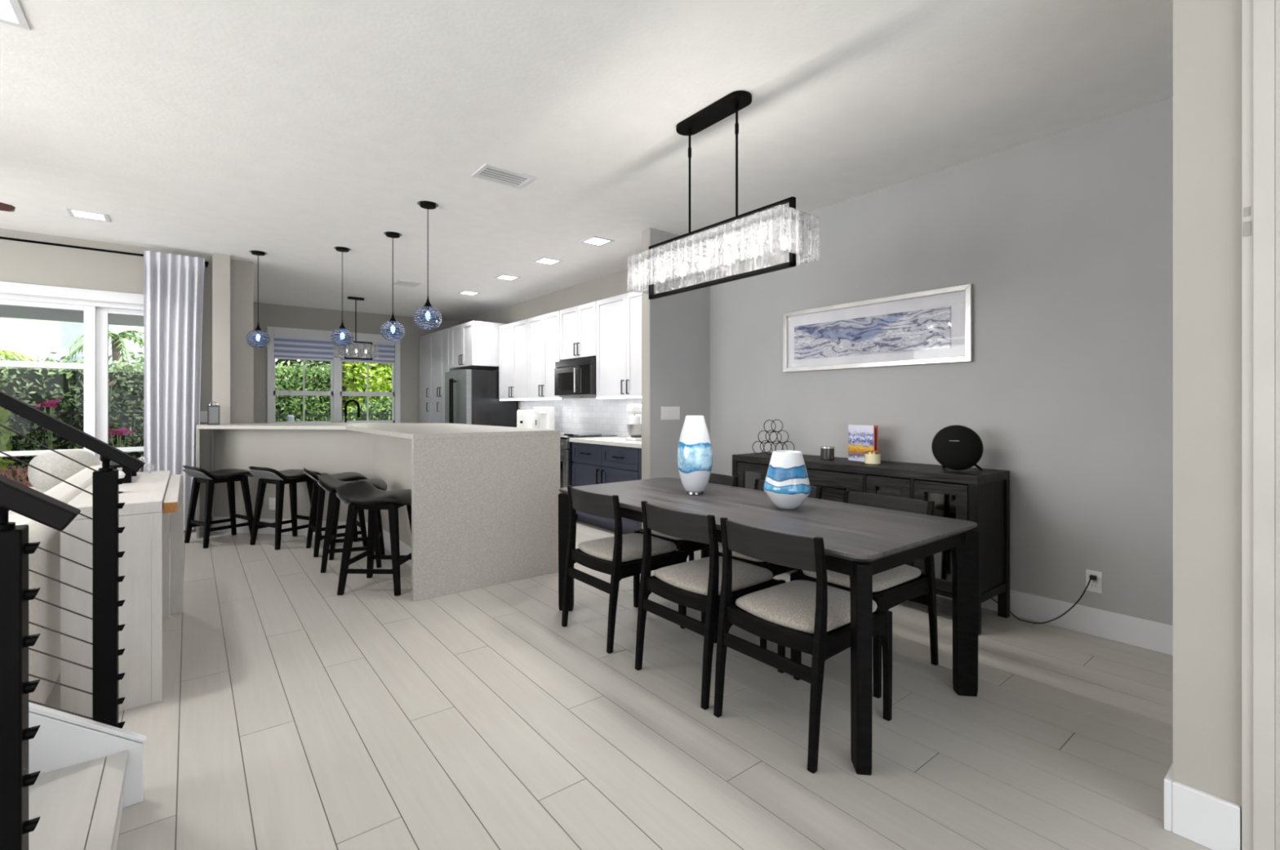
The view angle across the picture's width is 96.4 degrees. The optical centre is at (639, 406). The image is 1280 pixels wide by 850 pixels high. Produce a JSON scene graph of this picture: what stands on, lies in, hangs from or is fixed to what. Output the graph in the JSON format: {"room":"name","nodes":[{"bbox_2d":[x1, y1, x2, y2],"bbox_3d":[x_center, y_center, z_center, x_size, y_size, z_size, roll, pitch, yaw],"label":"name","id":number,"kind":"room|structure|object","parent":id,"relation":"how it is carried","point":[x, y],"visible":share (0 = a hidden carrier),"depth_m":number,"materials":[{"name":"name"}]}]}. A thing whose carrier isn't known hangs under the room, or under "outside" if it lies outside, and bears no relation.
{"room":"dining room","nodes":[
{"label":"dining room","id":0,"kind":"room"},
{"bbox_2d":[0,228,212,529],"bbox_3d":[-6.561,-0.155,4.434,5.190,2.840,0.150,0,0,-38],"label":"wall","id":1,"kind":"structure","parent":0,"point":[20,262],"depth_m":5.43,"materials":[{"name":"beige paint"}]},
{"bbox_2d":[0,298,95,456],"bbox_3d":[-5.917,0.145,4.917,1.800,2.200,0.050,0,0,-38],"label":"door","id":2,"kind":"structure","parent":1,"relation":"in","point":[89,365],"depth_m":5.41,"materials":[{"name":"white paint"}]},
{"bbox_2d":[0,280,170,532],"bbox_3d":[-5.735,0.080,5.074,2.520,2.370,0.168,0,0,-38],"label":"trim","id":3,"kind":"structure","parent":1,"relation":"attached to","point":[8,291],"depth_m":5.33,"materials":[{"name":"white paint"}]},
{"bbox_2d":[0,236,208,266],"bbox_3d":[-5.625,-1.470,5.000,2.960,0.040,0.121,0,0,-38],"label":"curtain rod","id":4,"kind":"object","parent":1,"relation":"attached to","point":[206,263],"visible":0.84,"depth_m":5.26,"materials":[{"name":"black metal"}]},
{"bbox_2d":[143,250,204,530],"bbox_3d":[-4.619,-0.138,5.680,0.472,2.745,0.076,0,0,-38],"label":"curtain","id":5,"kind":"object","parent":4,"relation":"hanging from","point":[173,284],"visible":0.79,"depth_m":5.67,"materials":[{"name":"white fabric"}]},
{"bbox_2d":[95,306,143,461],"bbox_3d":[-5.023,0.145,5.673,0.540,2.200,0.050,0,0,-38],"label":"door","id":6,"kind":"structure","parent":1,"relation":"in","point":[101,313],"depth_m":5.52,"materials":[{"name":"white paint"}]},
{"bbox_2d":[212,252,230,515],"bbox_3d":[-4.413,-0.155,6.020,0.147,2.840,0.320,0,0,-38],"label":"wall pier","id":7,"kind":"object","parent":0,"point":[220,262],"visible":0.57,"depth_m":5.89,"materials":[{"name":"beige paint"}]},
{"bbox_2d":[230,258,253,423],"bbox_3d":[-5.195,-0.155,7.304,0.216,2.840,2.895,0,0,-38],"label":"wall","id":8,"kind":"structure","parent":0,"point":[241,271],"depth_m":6.16,"materials":[{"name":"beige paint"}]},
{"bbox_2d":[214,429,411,546],"bbox_3d":[-2.570,0.741,5.189,3.627,1.049,0.828,0,0,32],"label":"wall","id":9,"kind":"structure","parent":0,"point":[388,459],"depth_m":5.63,"materials":[{"name":"beige paint"}]},
{"bbox_2d":[213,515,411,566],"bbox_3d":[-2.633,1.190,5.132,3.579,0.150,0.693,0,0,32],"label":"baseboard","id":10,"kind":"structure","parent":9,"relation":"attached to","point":[405,549],"depth_m":5.62,"materials":[{"name":"white paint"}]},
{"bbox_2d":[253,302,459,422],"bbox_3d":[-4.727,-0.155,9.575,3.763,2.840,0.210,0,0,-38],"label":"wall","id":11,"kind":"structure","parent":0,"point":[269,314],"depth_m":9.32,"materials":[{"name":"beige paint"}]},
{"bbox_2d":[273,333,333,422],"bbox_3d":[-5.336,-0.420,9.082,0.830,1.410,0.050,0,0,-38],"label":"window","id":12,"kind":"structure","parent":11,"relation":"in","point":[303,393],"depth_m":9.07,"materials":[{"name":"white paint"}]},
{"bbox_2d":[274,333,333,361],"bbox_3d":[-5.307,-0.927,9.049,0.815,0.385,0.030,0,0,-38],"label":"roller shade","id":13,"kind":"object","parent":11,"relation":"attached to","point":[295,347],"visible":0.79,"depth_m":9.03,"materials":[{"name":"fabric"}]},
{"bbox_2d":[340,361,394,422],"bbox_3d":[-4.600,-0.420,9.662,0.855,1.410,0.050,0,0,-38],"label":"window","id":14,"kind":"structure","parent":11,"relation":"in","point":[366,393],"depth_m":9.66,"materials":[{"name":"white paint"}]},
{"bbox_2d":[340,338,395,364],"bbox_3d":[-4.573,-0.927,9.628,0.845,0.385,0.030,0,0,-38],"label":"roller shade","id":15,"kind":"object","parent":11,"relation":"attached to","point":[386,354],"visible":0.7,"depth_m":9.70,"materials":[{"name":"fabric"}]},
{"bbox_2d":[0,0,1173,321],"bbox_3d":[-2.584,-1.635,2.388,9.300,0.120,14.150,0,0,-38],"label":"ceiling","id":16,"kind":"structure","parent":0,"point":[293,131],"depth_m":3.11,"materials":[{"name":"paint"}]},
{"bbox_2d":[0,0,31,30],"bbox_3d":[-2.565,-1.572,2.218,0.244,0.006,0.244,0,0,-38],"label":"recessed light","id":17,"kind":"object","parent":16,"relation":"in","point":[11,13],"visible":1,"depth_m":2.29,"materials":[{"name":"white paint"}]},
{"bbox_2d":[65,208,110,222],"bbox_3d":[-4.532,-1.572,4.704,0.244,0.006,0.244,0,0,-38],"label":"recessed light","id":18,"kind":"object","parent":16,"relation":"in","point":[73,212],"visible":1,"depth_m":4.70,"materials":[{"name":"white paint"}]},
{"bbox_2d":[245,249,270,347],"bbox_3d":[-3.897,-1.091,5.838,0.208,0.967,0.208,0,0,8],"label":"pendant lamp","id":19,"kind":"object","parent":16,"relation":"hanging from","point":[262,338],"visible":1,"depth_m":5.80,"materials":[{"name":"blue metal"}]},
{"bbox_2d":[330,246,354,346],"bbox_3d":[-2.967,-1.091,5.702,0.208,0.967,0.208,0,0,-7],"label":"pendant lamp","id":20,"kind":"object","parent":16,"relation":"hanging from","point":[346,339],"visible":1,"depth_m":5.65,"materials":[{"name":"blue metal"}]},
{"bbox_2d":[333,296,378,359],"bbox_3d":[-4.107,-1.130,8.287,0.536,0.890,0.255,0,0,-38],"label":"crystal pendant","id":21,"kind":"object","parent":16,"relation":"hanging from","point":[356,299],"visible":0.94,"depth_m":8.28,"materials":[{"name":"glass"}]},
{"bbox_2d":[380,231,404,340],"bbox_3d":[-2.255,-1.091,5.220,0.208,0.967,0.208,0,0,-23],"label":"pendant lamp","id":22,"kind":"object","parent":16,"relation":"hanging from","point":[388,331],"visible":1,"depth_m":5.17,"materials":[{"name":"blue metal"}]},
{"bbox_2d":[413,200,442,328],"bbox_3d":[-1.650,-1.091,4.450,0.208,0.967,0.208,0,0,-38],"label":"pendant lamp","id":23,"kind":"object","parent":16,"relation":"hanging from","point":[428,317],"visible":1,"depth_m":4.40,"materials":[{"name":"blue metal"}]},
{"bbox_2d":[471,163,535,188],"bbox_3d":[-0.934,-1.571,3.912,0.360,0.007,0.250,0,0,-38],"label":"ceiling vent","id":24,"kind":"object","parent":16,"relation":"in","point":[488,172],"visible":1,"depth_m":3.90,"materials":[{"name":"metal"}]},
{"bbox_2d":[626,90,819,299],"bbox_3d":[0.387,-1.113,3.062,0.295,0.925,1.149,0,0,-38],"label":"chandelier","id":25,"kind":"object","parent":16,"relation":"hanging from","point":[734,102],"visible":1,"depth_m":2.97,"materials":[{"name":"glass"}]},
{"bbox_2d":[44,515,1212,849],"bbox_3d":[-2.568,1.325,2.368,9.300,0.120,14.100,0,0,-38],"label":"floor","id":26,"kind":"structure","parent":0,"point":[294,713],"depth_m":2.25,"materials":[{"name":"beige wood"}]},
{"bbox_2d":[8,461,122,706],"bbox_3d":[-3.703,0.865,3.257,0.900,0.800,3.720,0,0,-38],"label":"sofa","id":27,"kind":"object","parent":26,"relation":"on","point":[40,664],"visible":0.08,"depth_m":2.28,"materials":[{"name":"beige fabric"}]},
{"bbox_2d":[27,449,100,491],"bbox_3d":[-4.454,0.495,4.435,0.300,0.316,0.400,0,0,41],"label":"throw pillow","id":28,"kind":"object","parent":27,"relation":"on","point":[51,462],"visible":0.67,"depth_m":4.33,"materials":[{"name":"grey fabric"}]},
{"bbox_2d":[28,702,146,849],"bbox_3d":[-1.993,0.510,0.904,1.796,1.510,1.011,0,0,-38],"label":"staircase","id":29,"kind":"structure","parent":26,"relation":"on","point":[91,770],"depth_m":1.68,"materials":[{"name":"white paint"}]},
{"bbox_2d":[0,474,80,849],"bbox_3d":[-1.618,0.156,0.512,1.602,2.218,0.057,0,0,-38],"label":"cable railing","id":30,"kind":"object","parent":29,"relation":"attached to","point":[15,733],"visible":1,"depth_m":0.94,"materials":[{"name":"black metal"}]},
{"bbox_2d":[0,390,145,728],"bbox_3d":[-2.254,0.156,1.381,1.602,2.218,0.057,0,0,-38],"label":"cable railing","id":31,"kind":"object","parent":29,"relation":"attached to","point":[105,481],"visible":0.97,"depth_m":1.79,"materials":[{"name":"black metal"}]},
{"bbox_2d":[60,470,170,719],"bbox_3d":[-2.634,0.835,2.944,0.310,0.860,1.494,0,0,-38],"label":"console table","id":32,"kind":"object","parent":26,"relation":"on","point":[144,563],"visible":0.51,"depth_m":2.40,"materials":[{"name":"white wood"}]},
{"bbox_2d":[109,460,137,483],"bbox_3d":[-2.870,0.355,3.162,0.110,0.100,0.440,0,0,-38],"label":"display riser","id":33,"kind":"object","parent":32,"relation":"on","point":[128,473],"visible":0.35,"depth_m":3.03,"materials":[{"name":"black wood"}]},
{"bbox_2d":[163,474,183,613],"bbox_3d":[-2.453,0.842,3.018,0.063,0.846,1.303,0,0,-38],"label":"side table","id":34,"kind":"object","parent":26,"relation":"on","point":[173,503],"visible":1,"depth_m":3.49,"materials":[{"name":"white wood"}]},
{"bbox_2d":[182,465,253,548],"bbox_3d":[-3.946,0.903,5.374,0.444,0.729,0.480,0,0,32],"label":"bar stool","id":35,"kind":"object","parent":26,"relation":"on","point":[229,476],"visible":0.95,"depth_m":5.31,"materials":[{"name":"black wood"}]},
{"bbox_2d":[248,466,322,549],"bbox_3d":[-3.290,0.903,5.318,0.444,0.729,0.480,0,0,28],"label":"bar stool","id":36,"kind":"object","parent":26,"relation":"on","point":[267,475],"visible":0.94,"depth_m":5.23,"materials":[{"name":"black wood"}]},
{"bbox_2d":[303,467,368,556],"bbox_3d":[-2.700,0.903,5.086,0.480,0.729,0.444,0,0,-38],"label":"bar stool","id":37,"kind":"object","parent":26,"relation":"on","point":[318,493],"visible":0.63,"depth_m":5.03,"materials":[{"name":"black wood"}]},
{"bbox_2d":[317,472,386,573],"bbox_3d":[-2.305,0.903,4.610,0.480,0.729,0.444,0,0,-20],"label":"bar stool","id":38,"kind":"object","parent":26,"relation":"on","point":[328,482],"visible":0.73,"depth_m":4.49,"materials":[{"name":"black wood"}]},
{"bbox_2d":[335,480,411,595],"bbox_3d":[-1.818,0.903,4.034,0.480,0.729,0.444,0,0,2],"label":"bar stool","id":39,"kind":"object","parent":26,"relation":"on","point":[362,495],"visible":0.88,"depth_m":3.88,"materials":[{"name":"black wood"}]},
{"bbox_2d":[195,422,559,601],"bbox_3d":[-2.410,0.723,5.365,4.089,1.085,1.780,0,0,33],"label":"countertop","id":40,"kind":"structure","parent":26,"relation":"on","point":[485,498],"depth_m":4.03,"materials":[{"name":"beige stone"}]},
{"bbox_2d":[207,401,220,424],"bbox_3d":[-4.256,0.064,5.711,0.100,0.232,0.100,0,0,-38],"label":"lantern","id":41,"kind":"object","parent":40,"relation":"on","point":[213,411],"visible":0.96,"depth_m":5.68,"materials":[{"name":"grey metal"}]},
{"bbox_2d":[196,422,559,439],"bbox_3d":[-2.410,0.198,5.365,4.089,0.035,1.780,0,0,33],"label":"countertop","id":42,"kind":"structure","parent":40,"relation":"on","point":[414,431],"depth_m":4.75,"materials":[{"name":"beige stone"}]},
{"bbox_2d":[419,328,486,422],"bbox_3d":[-3.189,0.015,9.771,0.765,2.500,1.446,0,0,-38],"label":"pantry cabinet","id":43,"kind":"object","parent":26,"relation":"on","point":[434,347],"visible":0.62,"depth_m":9.54,"materials":[{"name":"white paint"}]},
{"bbox_2d":[444,368,517,426],"bbox_3d":[-2.472,0.355,8.758,0.874,1.780,0.885,0,0,-38],"label":"refrigerator","id":44,"kind":"object","parent":26,"relation":"on","point":[471,396],"visible":0.38,"depth_m":8.40,"materials":[{"name":"black metal"}]},
{"bbox_2d":[560,432,617,515],"bbox_3d":[-0.794,0.776,6.752,0.733,0.878,0.782,0,0,-38],"label":"stove","id":45,"kind":"object","parent":26,"relation":"on","point":[566,446],"visible":0.24,"depth_m":6.29,"materials":[{"name":"silver metal"}]},
{"bbox_2d":[560,432,617,439],"bbox_3d":[-0.775,0.348,6.767,0.685,0.022,0.778,0,0,-38],"label":"cooktop","id":46,"kind":"object","parent":45,"relation":"in","point":[562,435],"depth_m":6.46,"materials":[{"name":"black glass"}]},
{"bbox_2d":[572,441,638,534],"bbox_3d":[-0.150,0.826,5.999,0.665,0.879,1.183,0,0,-38],"label":"base cabinet","id":47,"kind":"object","parent":26,"relation":"on","point":[592,464],"visible":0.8,"depth_m":5.82,"materials":[{"name":"blue wood"}]},
{"bbox_2d":[568,435,641,448],"bbox_3d":[-0.091,0.365,5.929,0.660,0.040,1.373,0,0,-38],"label":"countertop","id":48,"kind":"structure","parent":47,"relation":"on","point":[619,441],"depth_m":5.82,"materials":[{"name":"white stone"}]},
{"bbox_2d":[625,404,641,440],"bbox_3d":[0.004,0.160,5.887,0.302,0.370,0.204,0,0,-38],"label":"mixer","id":49,"kind":"object","parent":48,"relation":"on","point":[634,430],"visible":0.51,"depth_m":5.78,"materials":[{"name":"white plastic"}]},
{"bbox_2d":[561,485,686,653],"bbox_3d":[-0.091,0.862,3.282,0.549,0.806,0.479,0,0,-38],"label":"dining chair","id":50,"kind":"object","parent":26,"relation":"on","point":[620,556],"visible":0.96,"depth_m":3.13,"materials":[{"name":"black wood"}]},
{"bbox_2d":[577,533,676,561],"bbox_3d":[-0.074,0.798,3.295,0.489,0.056,0.410,0,0,-38],"label":"seat cushion","id":51,"kind":"object","parent":50,"relation":"on","point":[602,549],"depth_m":3.19,"materials":[{"name":"beige fabric"}]},
{"bbox_2d":[634,472,738,612],"bbox_3d":[0.319,0.862,3.817,0.549,0.806,0.479,0,0,-38],"label":"dining chair","id":52,"kind":"object","parent":26,"relation":"on","point":[689,546],"visible":0.16,"depth_m":3.65,"materials":[{"name":"black wood"}]},
{"bbox_2d":[642,527,684,539],"bbox_3d":[0.302,0.798,3.805,0.489,0.056,0.410,0,0,-38],"label":"seat cushion","id":53,"kind":"object","parent":52,"relation":"on","point":[654,533],"depth_m":3.63,"materials":[{"name":"beige fabric"}]},
{"bbox_2d":[635,500,785,709],"bbox_3d":[0.337,0.862,2.740,0.549,0.806,0.479,0,0,-38],"label":"dining chair","id":54,"kind":"object","parent":26,"relation":"on","point":[696,584],"visible":0.93,"depth_m":2.59,"materials":[{"name":"black wood"}]},
{"bbox_2d":[653,555,773,595],"bbox_3d":[0.354,0.798,2.752,0.489,0.056,0.410,0,0,-38],"label":"seat cushion","id":55,"kind":"object","parent":54,"relation":"on","point":[691,577],"depth_m":2.66,"materials":[{"name":"beige fabric"}]},
{"bbox_2d":[701,478,822,648],"bbox_3d":[0.712,0.862,3.319,0.549,0.806,0.479,0,0,-38],"label":"dining chair","id":56,"kind":"object","parent":26,"relation":"on","point":[816,491],"visible":0.23,"depth_m":3.13,"materials":[{"name":"black wood"}]},
{"bbox_2d":[718,542,764,561],"bbox_3d":[0.695,0.798,3.306,0.489,0.056,0.410,0,0,-38],"label":"seat cushion","id":57,"kind":"object","parent":56,"relation":"on","point":[737,556],"depth_m":3.12,"materials":[{"name":"beige fabric"}]},
{"bbox_2d":[558,477,978,774],"bbox_3d":[0.487,0.887,3.043,0.939,0.755,2.089,0,0,-38],"label":"dining table","id":58,"kind":"object","parent":26,"relation":"on","point":[861,542],"visible":0.89,"depth_m":2.49,"materials":[{"name":"grey wood"}]},
{"bbox_2d":[676,415,712,494],"bbox_3d":[0.322,0.282,3.362,0.209,0.456,0.209,0,0,-38],"label":"glass vase","id":59,"kind":"object","parent":58,"relation":"on","point":[695,452],"visible":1,"depth_m":3.29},
{"bbox_2d":[763,450,811,509],"bbox_3d":[0.744,0.368,2.892,0.236,0.284,0.236,0,0,-38],"label":"glass vase","id":60,"kind":"object","parent":58,"relation":"on","point":[787,484],"visible":1,"depth_m":2.81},
{"bbox_2d":[713,516,892,773],"bbox_3d":[0.664,0.862,2.326,0.549,0.806,0.479,0,0,-38],"label":"dining chair","id":61,"kind":"object","parent":26,"relation":"on","point":[813,618],"visible":0.97,"depth_m":2.18,"materials":[{"name":"black wood"}]},
{"bbox_2d":[735,579,877,633],"bbox_3d":[0.680,0.798,2.339,0.489,0.056,0.410,0,0,-38],"label":"seat cushion","id":62,"kind":"object","parent":61,"relation":"on","point":[790,606],"depth_m":2.24,"materials":[{"name":"beige fabric"}]},
{"bbox_2d":[790,489,938,697],"bbox_3d":[1.102,0.862,2.824,0.549,0.806,0.479,0,0,-38],"label":"dining chair","id":63,"kind":"object","parent":26,"relation":"on","point":[892,587],"visible":0.43,"depth_m":2.76,"materials":[{"name":"black wood"}]},
{"bbox_2d":[802,564,921,591],"bbox_3d":[1.086,0.798,2.811,0.489,0.056,0.410,0,0,-38],"label":"seat cushion","id":64,"kind":"object","parent":63,"relation":"on","point":[895,578],"depth_m":2.66,"materials":[{"name":"beige fabric"}]},
{"bbox_2d":[732,451,1009,635],"bbox_3d":[1.470,0.825,4.006,0.499,0.880,1.820,0,0,-38],"label":"sideboard","id":65,"kind":"object","parent":26,"relation":"on","point":[982,497],"visible":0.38,"depth_m":3.40,"materials":[{"name":"black wood"}]},
{"bbox_2d":[752,419,794,454],"bbox_3d":[1.075,0.243,4.612,0.301,0.277,0.146,0,0,37],"label":"wine rack","id":66,"kind":"object","parent":65,"relation":"on","point":[773,430],"visible":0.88,"depth_m":4.61,"materials":[{"name":"black metal"}]},
{"bbox_2d":[848,424,878,461],"bbox_3d":[1.570,0.258,4.031,0.043,0.255,0.236,0,0,-24],"label":"picture book","id":67,"kind":"object","parent":65,"relation":"on","point":[861,437],"visible":0.99,"depth_m":4.02,"materials":[{"name":"multicoloured paper"}]},
{"bbox_2d":[864,450,880,464],"bbox_3d":[1.560,0.343,3.835,0.101,0.084,0.101,0,0,-38],"label":"candle jar","id":68,"kind":"object","parent":65,"relation":"on","point":[871,457],"visible":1,"depth_m":3.79,"materials":[{"name":"beige glass"}]},
{"bbox_2d":[931,425,983,470],"bbox_3d":[1.923,0.248,3.470,0.277,0.273,0.164,0,0,22],"label":"speaker","id":69,"kind":"object","parent":65,"relation":"on","point":[955,447],"visible":1,"depth_m":3.41},
{"bbox_3d":[-1.548,0.825,7.771,0.665,0.879,1.738,0,0,-38],"label":"base cabinet","id":70,"kind":"object","parent":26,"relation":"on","visible":0},
{"bbox_3d":[-1.545,0.365,7.772,0.660,0.040,1.742,0,0,-38],"label":"countertop","id":71,"kind":"structure","parent":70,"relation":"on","visible":0},
{"bbox_2d":[516,409,540,428],"bbox_3d":[-1.533,0.189,7.833,0.225,0.293,0.340,0,0,-38],"label":"toaster","id":72,"kind":"object","parent":71,"relation":"on","point":[525,418],"visible":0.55,"depth_m":7.73,"materials":[{"name":"white plastic"}]},
{"bbox_2d":[533,406,554,429],"bbox_3d":[-1.275,0.175,7.554,0.225,0.340,0.200,0,0,-38],"label":"coffee maker","id":73,"kind":"object","parent":71,"relation":"on","point":[547,413],"visible":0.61,"depth_m":7.51,"materials":[{"name":"white plastic"}]},
{"bbox_2d":[641,227,710,528],"bbox_3d":[0.345,-0.155,5.319,0.750,2.840,0.115,0,0,-38],"label":"wall","id":74,"kind":"structure","parent":0,"point":[680,322],"depth_m":5.20,"materials":[{"name":"grey paint"}]},
{"bbox_2d":[661,406,679,419],"bbox_3d":[0.275,0.060,5.184,0.216,0.112,0.010,0,0,-38],"label":"light switch","id":75,"kind":"object","parent":74,"relation":"attached to","point":[667,412],"visible":1,"depth_m":5.18,"materials":[{"name":"white plastic"}]},
{"bbox_2d":[459,97,1173,625],"bbox_3d":[-0.191,-0.155,6.727,0.168,2.840,10.200,0,0,-38],"label":"wall","id":76,"kind":"structure","parent":0,"point":[1064,241],"depth_m":3.44,"materials":[{"name":"grey paint"}]},
{"bbox_2d":[449,320,505,370],"bbox_3d":[-2.436,-0.915,8.816,0.765,0.640,0.978,0,0,-38],"label":"upper cabinet","id":77,"kind":"object","parent":76,"relation":"attached to","point":[473,344],"visible":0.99,"depth_m":8.40,"materials":[{"name":"white paint"}]},
{"bbox_2d":[498,319,527,399],"bbox_3d":[-1.691,-0.650,8.194,0.365,1.080,0.896,0,0,-38],"label":"upper cabinet","id":78,"kind":"object","parent":76,"relation":"attached to","point":[513,337],"visible":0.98,"depth_m":8.07,"materials":[{"name":"white paint"}]},
{"bbox_2d":[527,310,582,398],"bbox_3d":[-1.146,-0.650,7.503,0.365,1.080,0.857,0,0,-38],"label":"upper cabinet","id":79,"kind":"object","parent":76,"relation":"attached to","point":[543,331],"visible":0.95,"depth_m":7.40,"materials":[{"name":"white paint"}]},
{"bbox_2d":[560,301,595,360],"bbox_3d":[-0.630,-0.882,6.849,0.365,0.615,0.801,0,0,-38],"label":"upper cabinet","id":80,"kind":"object","parent":76,"relation":"attached to","point":[577,323],"visible":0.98,"depth_m":6.73,"materials":[{"name":"white paint"}]},
{"bbox_2d":[554,357,595,395],"bbox_3d":[-0.664,-0.340,6.822,0.451,0.410,0.795,0,0,-38],"label":"microwave","id":81,"kind":"object","parent":80,"relation":"attached to","point":[577,377],"visible":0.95,"depth_m":6.62,"materials":[{"name":"black metal"}]},
{"bbox_2d":[595,288,641,396],"bbox_3d":[0.033,-0.650,6.009,0.365,1.080,1.332,0,0,-38],"label":"upper cabinet","id":82,"kind":"object","parent":76,"relation":"attached to","point":[618,317],"visible":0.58,"depth_m":6.11,"materials":[{"name":"white paint"}]},
{"bbox_2d":[499,395,641,400],"bbox_3d":[-0.863,-0.097,6.936,0.025,0.024,3.880,0,0,-38],"label":"led strip","id":83,"kind":"object","parent":82,"relation":"attached to","point":[615,397],"visible":0.82,"depth_m":7.10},
{"bbox_2d":[782,283,973,372],"bbox_3d":[1.663,-0.535,4.222,0.036,0.494,1.466,0,0,-38],"label":"framed art","id":84,"kind":"object","parent":76,"relation":"attached to","point":[935,326],"visible":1,"depth_m":4.11,"materials":[{"name":"paper"}]},
{"bbox_2d":[936,589,1173,655],"bbox_3d":[1.761,1.190,4.115,0.018,0.150,3.529,0,0,-38],"label":"baseboard","id":85,"kind":"structure","parent":76,"relation":"attached to","point":[1152,635],"depth_m":3.16,"materials":[{"name":"white paint"}]},
{"bbox_2d":[1085,568,1102,593],"bbox_3d":[2.514,0.968,3.167,0.010,0.118,0.072,0,0,-38],"label":"wall outlet","id":86,"kind":"object","parent":76,"relation":"attached to","point":[1095,586],"visible":0.91,"depth_m":3.16,"materials":[{"name":"white plastic"}]},
{"bbox_2d":[1173,0,1241,849],"bbox_3d":[3.427,-0.155,0.701,1.630,2.840,3.856,0,0,-38],"label":"wall","id":87,"kind":"structure","parent":0,"point":[1207,33],"depth_m":1.65,"materials":[{"name":"beige paint"}]},
{"bbox_2d":[1164,762,1240,849],"bbox_3d":[2.257,1.190,2.155,1.630,0.150,0.159,0,0,-38],"label":"baseboard","id":88,"kind":"structure","parent":87,"relation":"attached to","point":[1211,821],"depth_m":1.65,"materials":[{"name":"white paint"}]},
{"bbox_2d":[1241,0,1279,849],"bbox_3d":[2.029,-0.095,1.130,0.034,2.720,1.162,0,0,-38],"label":"trim","id":89,"kind":"structure","parent":87,"relation":"attached to","point":[1260,19],"depth_m":1.55,"materials":[{"name":"white paint"}]},
{"bbox_3d":[-8.780,-1.395,4.938,8.330,0.080,3.370,0,0,-38],"label":"ceiling","id":90,"kind":"structure","parent":0,"visible":0},
{"bbox_2d":[0,305,143,326],"bbox_3d":[-9.780,-1.258,6.206,8.330,0.195,0.140,0,0,-38],"label":"beam","id":91,"kind":"structure","parent":90,"relation":"attached to","point":[6,311],"depth_m":7.67,"materials":[{"name":"white paint"}]},
{"label":"outside","id":92,"kind":"structure","parent":0,"visible":0},
{"bbox_3d":[-13.935,1.385,17.665,44.000,0.160,23.000,0,0,-38],"label":"lawn","id":93,"kind":"structure","parent":92,"visible":0},
{"bbox_2d":[0,317,136,370],"bbox_3d":[-20.569,-2.995,13.643,13.600,8.600,5.900,0,0,-38],"label":"sky","id":94,"kind":"structure","parent":93,"relation":"on","point":[26,337],"depth_m":14.71,"materials":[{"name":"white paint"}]},
{"bbox_2d":[0,351,143,484],"bbox_3d":[-10.048,0.273,7.315,7.614,2.170,1.329,0,0,-38],"label":"hedge","id":95,"kind":"object","parent":93,"relation":"on","point":[33,387],"visible":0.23,"depth_m":8.28,"materials":[{"name":"green plant"}]},
{"bbox_2d":[2,409,143,480],"bbox_3d":[-7.340,0.665,8.539,3.000,1.240,0.050,0,0,-38],"label":"iron fence","id":96,"kind":"object","parent":93,"relation":"on","point":[16,421],"visible":0.11,"depth_m":8.00,"materials":[{"name":"metal"}]},
{"bbox_2d":[62,329,143,372],"bbox_3d":[-10.381,-0.115,11.346,1.965,2.846,2.095,0,0,-38],"label":"palm tree","id":97,"kind":"object","parent":93,"relation":"on","point":[116,343],"visible":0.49,"depth_m":11.26,"materials":[{"name":"green plant"}]},
{"bbox_2d":[126,340,330,372],"bbox_3d":[-9.319,-0.549,14.549,5.812,3.959,1.836,0,0,-40],"label":"shrub","id":98,"kind":"object","parent":93,"relation":"on","point":[284,362],"visible":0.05,"depth_m":14.25,"materials":[{"name":"green plant"}]},
{"bbox_2d":[275,363,330,421],"bbox_3d":[-7.699,0.192,12.277,2.456,2.318,1.435,0,0,-38],"label":"hedge","id":99,"kind":"object","parent":93,"relation":"on","point":[286,379],"visible":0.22,"depth_m":12.18,"materials":[{"name":"green plant"}]},
{"bbox_2d":[275,412,391,422],"bbox_3d":[-5.161,0.700,11.468,4.350,1.170,0.050,0,0,-38],"label":"iron fence","id":100,"kind":"object","parent":93,"relation":"on","point":[382,414],"visible":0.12,"depth_m":11.05,"materials":[{"name":"metal"}]},
{"bbox_2d":[342,361,391,417],"bbox_3d":[-6.056,-0.132,13.906,2.430,2.976,1.435,0,0,-38],"label":"shrub","id":101,"kind":"object","parent":93,"relation":"on","point":[353,374],"visible":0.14,"depth_m":13.13,"materials":[{"name":"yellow plant"}]},
{"bbox_2d":[343,395,391,420],"bbox_3d":[-5.186,0.561,12.527,2.883,1.683,1.279,0,0,-36],"label":"shrub","id":102,"kind":"object","parent":93,"relation":"on","point":[386,407],"visible":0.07,"depth_m":11.96,"materials":[{"name":"green plant"}]},
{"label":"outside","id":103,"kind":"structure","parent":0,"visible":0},
{"bbox_3d":[-6.554,1.345,6.694,26.000,0.120,3.370,0,0,-38],"label":"patio","id":104,"kind":"object","parent":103,"visible":0},
{"bbox_2d":[0,406,17,474],"bbox_3d":[-8.311,0.392,6.686,1.449,1.991,1.222,0,0,-38],"label":"shrub","id":105,"kind":"object","parent":104,"relation":"on","point":[5,433],"visible":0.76,"depth_m":7.05,"materials":[{"name":"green plant"}]},
{"bbox_2d":[0,464,33,486],"bbox_3d":[-6.528,0.940,5.932,1.445,0.690,0.400,0,0,-38],"label":"plant","id":106,"kind":"object","parent":104,"relation":"on","point":[25,482],"visible":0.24,"depth_m":5.96,"materials":[{"name":"red plant"}]},
{"bbox_2d":[35,398,60,448],"bbox_3d":[-7.942,0.577,7.673,0.247,1.376,0.219,0,0,-38],"label":"bougainvillea","id":107,"kind":"object","parent":104,"relation":"on","point":[51,403],"visible":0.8,"depth_m":7.70,"materials":[{"name":"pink plant"}]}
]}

